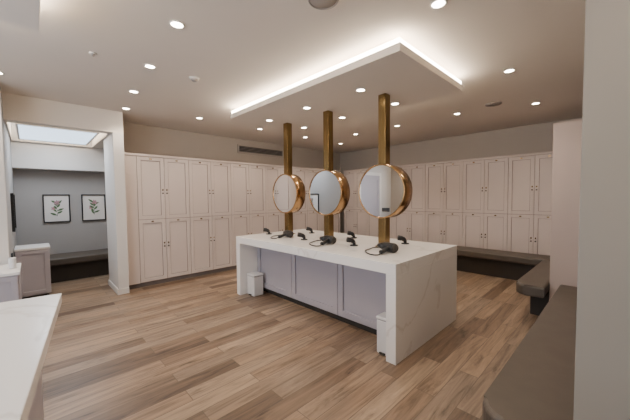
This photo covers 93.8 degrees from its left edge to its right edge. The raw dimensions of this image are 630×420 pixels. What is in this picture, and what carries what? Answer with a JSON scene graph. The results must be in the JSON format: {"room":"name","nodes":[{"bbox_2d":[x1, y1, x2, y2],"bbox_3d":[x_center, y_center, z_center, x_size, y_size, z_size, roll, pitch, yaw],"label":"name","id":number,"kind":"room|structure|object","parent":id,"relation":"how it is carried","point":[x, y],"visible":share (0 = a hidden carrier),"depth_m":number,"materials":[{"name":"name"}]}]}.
{"room":"changing room","nodes":[
{"label":"changing room","id":0,"kind":"room"},
{"bbox_2d":[0,92,9,264],"bbox_3d":[-4.354,-0.005,2.782,2.000,2.850,0.150,-3,3,-44],"label":"wall","id":1,"kind":"structure","parent":0,"point":[4,239],"depth_m":3.41,"materials":[{"name":"white paint"}]},
{"bbox_2d":[0,87,16,256],"bbox_3d":[-4.610,-0.072,4.376,0.150,2.850,2.500,-3,3,-44],"label":"wall","id":2,"kind":"structure","parent":0,"point":[6,140],"depth_m":4.01,"materials":[{"name":"grey paint"}]},
{"bbox_2d":[10,193,16,231],"bbox_3d":[-4.577,0.029,4.480,0.030,0.560,0.600,-3,3,-44],"label":"framed botanical print","id":3,"kind":"object","parent":2,"relation":"attached to","point":[12,195],"visible":1,"depth_m":4.27,"materials":[{"name":"black plastic"}]},
{"bbox_2d":[13,169,107,254],"bbox_3d":[-4.596,-0.153,6.230,2.750,2.850,0.150,-3,3,-44],"label":"wall","id":4,"kind":"structure","parent":0,"point":[77,235],"depth_m":5.75,"materials":[{"name":"grey paint"}]},
{"bbox_2d":[42,194,70,222],"bbox_3d":[-5.000,-0.031,5.715,0.400,0.540,0.030,-3,3,-44],"label":"framed botanical print","id":5,"kind":"object","parent":4,"relation":"attached to","point":[56,207],"visible":1,"depth_m":5.71,"materials":[{"name":"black paper"}]},
{"bbox_2d":[11,141,104,172],"bbox_3d":[-4.448,-1.011,6.031,2.450,0.460,0.300,-3,3,-44],"label":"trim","id":6,"kind":"structure","parent":4,"relation":"attached to","point":[24,155],"depth_m":5.48,"materials":[{"name":"white paint"}]},
{"bbox_2d":[81,194,105,220],"bbox_3d":[-4.585,-0.053,6.116,0.400,0.540,0.030,-3,3,-44],"label":"framed botanical print","id":7,"kind":"object","parent":4,"relation":"attached to","point":[93,206],"visible":1,"depth_m":6.11,"materials":[{"name":"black paper"}]},
{"bbox_2d":[2,92,122,148],"bbox_3d":[-3.798,-1.383,5.338,2.450,0.330,2.180,-3,3,-44],"label":"ceiling alcove","id":8,"kind":"structure","parent":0,"point":[20,109],"depth_m":4.15,"materials":[{"name":"white paint"}]},
{"bbox_2d":[15,123,98,144],"bbox_3d":[-4.214,-1.361,4.812,0.940,0.320,1.420,-3,3,-44],"label":"skylight","id":9,"kind":"object","parent":8,"relation":"in","point":[24,131],"visible":0.61,"depth_m":4.74,"materials":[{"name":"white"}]},
{"bbox_2d":[104,132,128,288],"bbox_3d":[-3.302,0.058,4.894,0.140,2.520,0.780,-3,3,-44],"label":"wall partition","id":10,"kind":"structure","parent":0,"point":[114,143],"depth_m":4.64,"materials":[{"name":"white paint"}]},
{"bbox_2d":[108,280,129,294],"bbox_3d":[-3.290,1.272,4.936,0.155,0.090,0.795,-3,3,-44],"label":"baseboard","id":11,"kind":"structure","parent":10,"relation":"attached to","point":[124,290],"depth_m":4.68,"materials":[{"name":"white paint"}]},
{"bbox_2d":[123,122,340,232],"bbox_3d":[-1.289,-0.231,7.303,6.100,2.850,0.100,-3,3,-44],"label":"wall","id":12,"kind":"structure","parent":0,"point":[138,138],"depth_m":6.18,"materials":[{"name":"paint"}]},
{"bbox_2d":[237,144,282,157],"bbox_3d":[-1.292,-1.427,7.169,1.300,0.190,0.030,-3,3,-44],"label":"air vent","id":13,"kind":"object","parent":12,"relation":"in","point":[246,149],"visible":1,"depth_m":7.11,"materials":[{"name":"metal"}]},
{"bbox_2d":[42,269,538,419],"bbox_3d":[-0.069,1.401,3.460,9.800,0.100,11.000,-3,3,-44],"label":"floor","id":14,"kind":"structure","parent":0,"point":[194,348],"depth_m":2.76,"materials":[{"name":"brown wood"}]},
{"bbox_2d":[0,263,21,302],"bbox_3d":[-3.418,1.018,3.120,0.460,0.760,0.615,-3,3,-44],"label":"base cabinet","id":15,"kind":"object","parent":14,"relation":"on","point":[10,279],"visible":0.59,"depth_m":3.01,"materials":[{"name":"purple paint"}]},
{"bbox_2d":[8,253,16,268],"bbox_3d":[-3.271,0.548,3.187,0.059,0.167,0.059,-1,3,1],"label":"soap bottle","id":16,"kind":"object","parent":15,"relation":"on","point":[12,260],"visible":1,"depth_m":3.17,"materials":[{"name":"white plastic"}]},
{"bbox_2d":[0,293,61,419],"bbox_3d":[-1.284,1.022,0.951,0.620,0.900,1.950,-2,3,-37],"label":"countertop","id":17,"kind":"structure","parent":14,"relation":"on","point":[27,325],"depth_m":1.24,"materials":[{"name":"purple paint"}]},
{"bbox_2d":[14,243,51,298],"bbox_3d":[-4.393,0.952,4.610,0.390,0.780,0.515,-3,3,-44],"label":"base cabinet","id":18,"kind":"object","parent":14,"relation":"on","point":[34,259],"visible":0.93,"depth_m":4.45,"materials":[{"name":"purple paint"}]},
{"bbox_2d":[50,249,108,282],"bbox_3d":[-4.314,1.056,5.981,2.380,0.450,0.640,-3,3,-44],"label":"upholstered bench","id":19,"kind":"object","parent":14,"relation":"on","point":[91,263],"visible":0.26,"depth_m":5.56,"materials":[{"name":"beige leather"}]},
{"bbox_2d":[124,152,339,289],"bbox_3d":[-1.341,0.092,6.786,5.273,2.250,0.507,-3,3,-44],"label":"lockers","id":20,"kind":"object","parent":14,"relation":"on","point":[185,216],"visible":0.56,"depth_m":5.58,"materials":[{"name":"paint"}]},
{"bbox_2d":[247,271,262,296],"bbox_3d":[-0.934,1.145,4.577,0.194,0.330,0.208,-3,3,-44],"label":"waste bin","id":21,"kind":"object","parent":14,"relation":"on","point":[254,279],"visible":1,"depth_m":4.52,"materials":[{"name":"white plastic"}]},
{"bbox_2d":[236,229,456,364],"bbox_3d":[0.245,0.868,4.079,1.390,0.905,2.780,-3,3,-44],"label":"vanity island","id":22,"kind":"object","parent":14,"relation":"on","point":[415,285],"visible":0.94,"depth_m":3.34,"materials":[{"name":"white stone"}]},
{"bbox_2d":[263,228,271,234],"bbox_3d":[-0.770,0.339,4.794,0.145,0.109,0.100,-1,3,-13],"label":"holder","id":23,"kind":"object","parent":22,"relation":"on","point":[264,229],"visible":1,"depth_m":4.77,"materials":[{"name":"black plastic"}]},
{"bbox_2d":[270,230,293,238],"bbox_3d":[-0.525,0.353,4.441,0.371,0.103,0.373,-2,3,-28],"label":"hair dryer","id":24,"kind":"object","parent":22,"relation":"on","point":[287,233],"visible":1,"depth_m":4.32,"materials":[{"name":"black plastic"}]},
{"bbox_2d":[297,232,307,239],"bbox_3d":[-0.173,0.362,4.119,0.145,0.109,0.100,-1,3,-13],"label":"holder","id":25,"kind":"object","parent":22,"relation":"on","point":[299,234],"visible":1,"depth_m":4.09,"materials":[{"name":"black plastic"}]},
{"bbox_2d":[306,227,314,232],"bbox_3d":[-0.076,0.328,4.885,0.145,0.109,0.100,-1,3,-2],"label":"holder","id":26,"kind":"object","parent":22,"relation":"on","point":[307,228],"visible":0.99,"depth_m":4.86,"materials":[{"name":"black plastic"}]},
{"bbox_2d":[309,235,335,245],"bbox_3d":[0.045,0.377,3.762,0.371,0.103,0.373,-3,3,-40],"label":"hair dryer","id":27,"kind":"object","parent":22,"relation":"on","point":[328,239],"visible":1,"depth_m":3.68,"materials":[{"name":"black plastic"}]},
{"bbox_2d":[346,237,357,245],"bbox_3d":[0.454,0.380,3.585,0.145,0.109,0.100,-1,3,-13],"label":"holder","id":28,"kind":"object","parent":22,"relation":"on","point":[348,239],"visible":1,"depth_m":3.56,"materials":[{"name":"black plastic"}]},
{"bbox_2d":[347,231,356,237],"bbox_3d":[0.535,0.350,4.253,0.145,0.109,0.100,-1,3,-2],"label":"holder","id":29,"kind":"object","parent":22,"relation":"on","point":[351,233],"visible":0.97,"depth_m":4.23,"materials":[{"name":"black plastic"}]},
{"bbox_2d":[365,242,397,255],"bbox_3d":[0.661,0.397,3.178,0.371,0.103,0.373,-2,3,-31],"label":"hair dryer","id":30,"kind":"object","parent":22,"relation":"on","point":[385,246],"visible":1,"depth_m":3.08,"materials":[{"name":"black plastic"}]},
{"bbox_2d":[397,235,408,243],"bbox_3d":[1.106,0.369,3.692,0.145,0.109,0.100,-1,3,-2],"label":"holder","id":31,"kind":"object","parent":22,"relation":"on","point":[399,237],"visible":1,"depth_m":3.67,"materials":[{"name":"black plastic"}]},
{"bbox_2d":[376,312,385,355],"bbox_3d":[0.684,1.191,2.831,0.164,0.360,0.148,-3,3,-44],"label":"waste bin","id":32,"kind":"object","parent":14,"relation":"on","point":[381,318],"visible":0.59,"depth_m":2.80,"materials":[{"name":"white plastic"}]},
{"bbox_2d":[344,151,552,255],"bbox_3d":[2.834,0.052,6.774,0.507,2.250,5.265,-3,3,-44],"label":"lockers","id":33,"kind":"object","parent":14,"relation":"on","point":[504,203],"visible":0.58,"depth_m":5.99,"materials":[{"name":"paint"}]},
{"bbox_2d":[457,246,549,279],"bbox_3d":[2.376,0.966,6.575,0.470,0.450,4.900,-3,3,-44],"label":"upholstered bench","id":34,"kind":"object","parent":14,"relation":"on","point":[489,262],"visible":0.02,"depth_m":5.41,"materials":[{"name":"beige leather"}]},
{"bbox_2d":[482,285,576,419],"bbox_3d":[1.973,1.155,2.351,2.915,0.450,0.370,-3,3,-44],"label":"upholstered bench","id":35,"kind":"object","parent":14,"relation":"on","point":[536,382],"visible":0.77,"depth_m":1.74,"materials":[{"name":"beige leather"}]},
{"bbox_2d":[516,260,549,315],"bbox_3d":[3.155,1.068,4.086,1.830,0.450,0.285,-3,3,-44],"label":"upholstered bench","id":36,"kind":"object","parent":14,"relation":"on","point":[535,283],"visible":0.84,"depth_m":3.65,"materials":[{"name":"beige leather"}]},
{"bbox_2d":[0,0,585,152],"bbox_3d":[-0.097,-1.546,3.332,9.800,0.100,11.000,-3,3,-44],"label":"ceiling","id":37,"kind":"structure","parent":0,"point":[241,52],"depth_m":2.81,"materials":[{"name":"paint"}]},
{"bbox_2d":[0,0,40,30],"bbox_3d":[-1.304,-1.265,0.268,1.590,0.170,3.460,-3,3,-44],"label":"raft","id":38,"kind":"object","parent":37,"relation":"attached to","point":[25,13],"depth_m":1.86,"materials":[{"name":"white paint"}]},
{"bbox_2d":[144,63,155,68],"bbox_3d":[-1.679,-1.462,3.001,0.112,0.012,0.112,-3,3,-44],"label":"recessed light","id":39,"kind":"object","parent":37,"relation":"in","point":[149,66],"visible":1,"depth_m":3.00,"materials":[{"name":"beige glass"}]},
{"bbox_2d":[169,20,184,28],"bbox_3d":[-1.069,-1.437,2.284,0.112,0.012,0.112,-3,3,-44],"label":"recessed light","id":40,"kind":"object","parent":37,"relation":"in","point":[176,24],"visible":1,"depth_m":2.28,"materials":[{"name":"beige glass"}]},
{"bbox_2d":[189,76,199,81],"bbox_3d":[-1.355,-1.464,3.314,0.110,0.037,0.110,-3,3,-44],"label":"smoke detector","id":41,"kind":"object","parent":37,"relation":"attached to","point":[193,78],"visible":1,"depth_m":3.29,"materials":[{"name":"white plastic"}]},
{"bbox_2d":[308,0,338,9],"bbox_3d":[0.058,-1.434,2.010,0.212,0.012,0.212,-3,3,-44],"label":"ceiling speaker","id":42,"kind":"object","parent":37,"relation":"in","point":[317,4],"depth_m":2.05},
{"bbox_2d":[230,37,462,131],"bbox_3d":[0.207,-1.437,3.873,1.380,0.170,2.810,-3,3,-44],"label":"ceiling panel","id":43,"kind":"object","parent":37,"relation":"attached to","point":[395,68],"depth_m":3.29,"materials":[{"name":"white paint"}]},
{"bbox_2d":[273,123,305,233],"bbox_3d":[-0.431,-0.496,4.757,0.180,1.775,0.630,-3,3,-44],"label":"vanity mirror","id":44,"kind":"object","parent":43,"relation":"hanging from","point":[289,193],"depth_m":4.69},
{"bbox_2d":[309,110,349,235],"bbox_3d":[0.188,-0.474,4.117,0.180,1.775,0.630,-3,3,-44],"label":"vanity mirror","id":45,"kind":"object","parent":43,"relation":"hanging from","point":[329,189],"depth_m":4.05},
{"bbox_2d":[358,93,412,246],"bbox_3d":[0.812,-0.452,3.469,0.184,1.775,0.630,-3,3,-44],"label":"vanity mirror","id":46,"kind":"object","parent":43,"relation":"hanging from","point":[385,190],"depth_m":3.41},
{"bbox_2d":[356,88,365,91],"bbox_3d":[0.505,-1.324,3.253,0.112,0.012,0.112,-3,3,-44],"label":"recessed light","id":47,"kind":"object","parent":37,"relation":"in","point":[357,89],"visible":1,"depth_m":3.24,"materials":[{"name":"beige"}]},
{"bbox_2d":[430,0,446,8],"bbox_3d":[0.865,-1.446,2.067,0.112,0.012,0.112,-3,3,-44],"label":"recessed light","id":48,"kind":"object","parent":37,"relation":"in","point":[435,4],"visible":1,"depth_m":2.07,"materials":[{"name":"beige"}]},
{"bbox_2d":[485,102,501,106],"bbox_3d":[2.637,-1.561,4.360,0.212,0.012,0.212,-3,3,-44],"label":"ceiling speaker","id":49,"kind":"object","parent":37,"relation":"in","point":[492,104],"depth_m":4.36},
{"bbox_2d":[503,68,515,72],"bbox_3d":[2.100,-1.507,3.190,0.112,0.012,0.112,-3,3,-44],"label":"recessed light","id":50,"kind":"object","parent":37,"relation":"in","point":[509,70],"visible":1,"depth_m":3.19,"materials":[{"name":"beige glass"}]},
{"bbox_2d":[340,117,581,232],"bbox_3d":[4.029,-0.228,6.045,0.200,2.850,9.100,-3,3,-44],"label":"wall","id":51,"kind":"structure","parent":0,"point":[535,138],"depth_m":6.56,"materials":[{"name":"paint"}]},
{"bbox_2d":[549,119,581,300],"bbox_3d":[3.696,0.118,4.044,1.980,2.340,0.470,-3,3,-44],"label":"wall","id":52,"kind":"structure","parent":0,"point":[567,136],"depth_m":3.42,"materials":[{"name":"white paint"}]},
{"bbox_2d":[573,0,629,419],"bbox_3d":[2.246,-0.029,1.893,3.060,2.850,0.600,-3,3,-44],"label":"wall","id":53,"kind":"structure","parent":0,"point":[602,349],"depth_m":1.00,"materials":[{"name":"white paint"}]}
]}

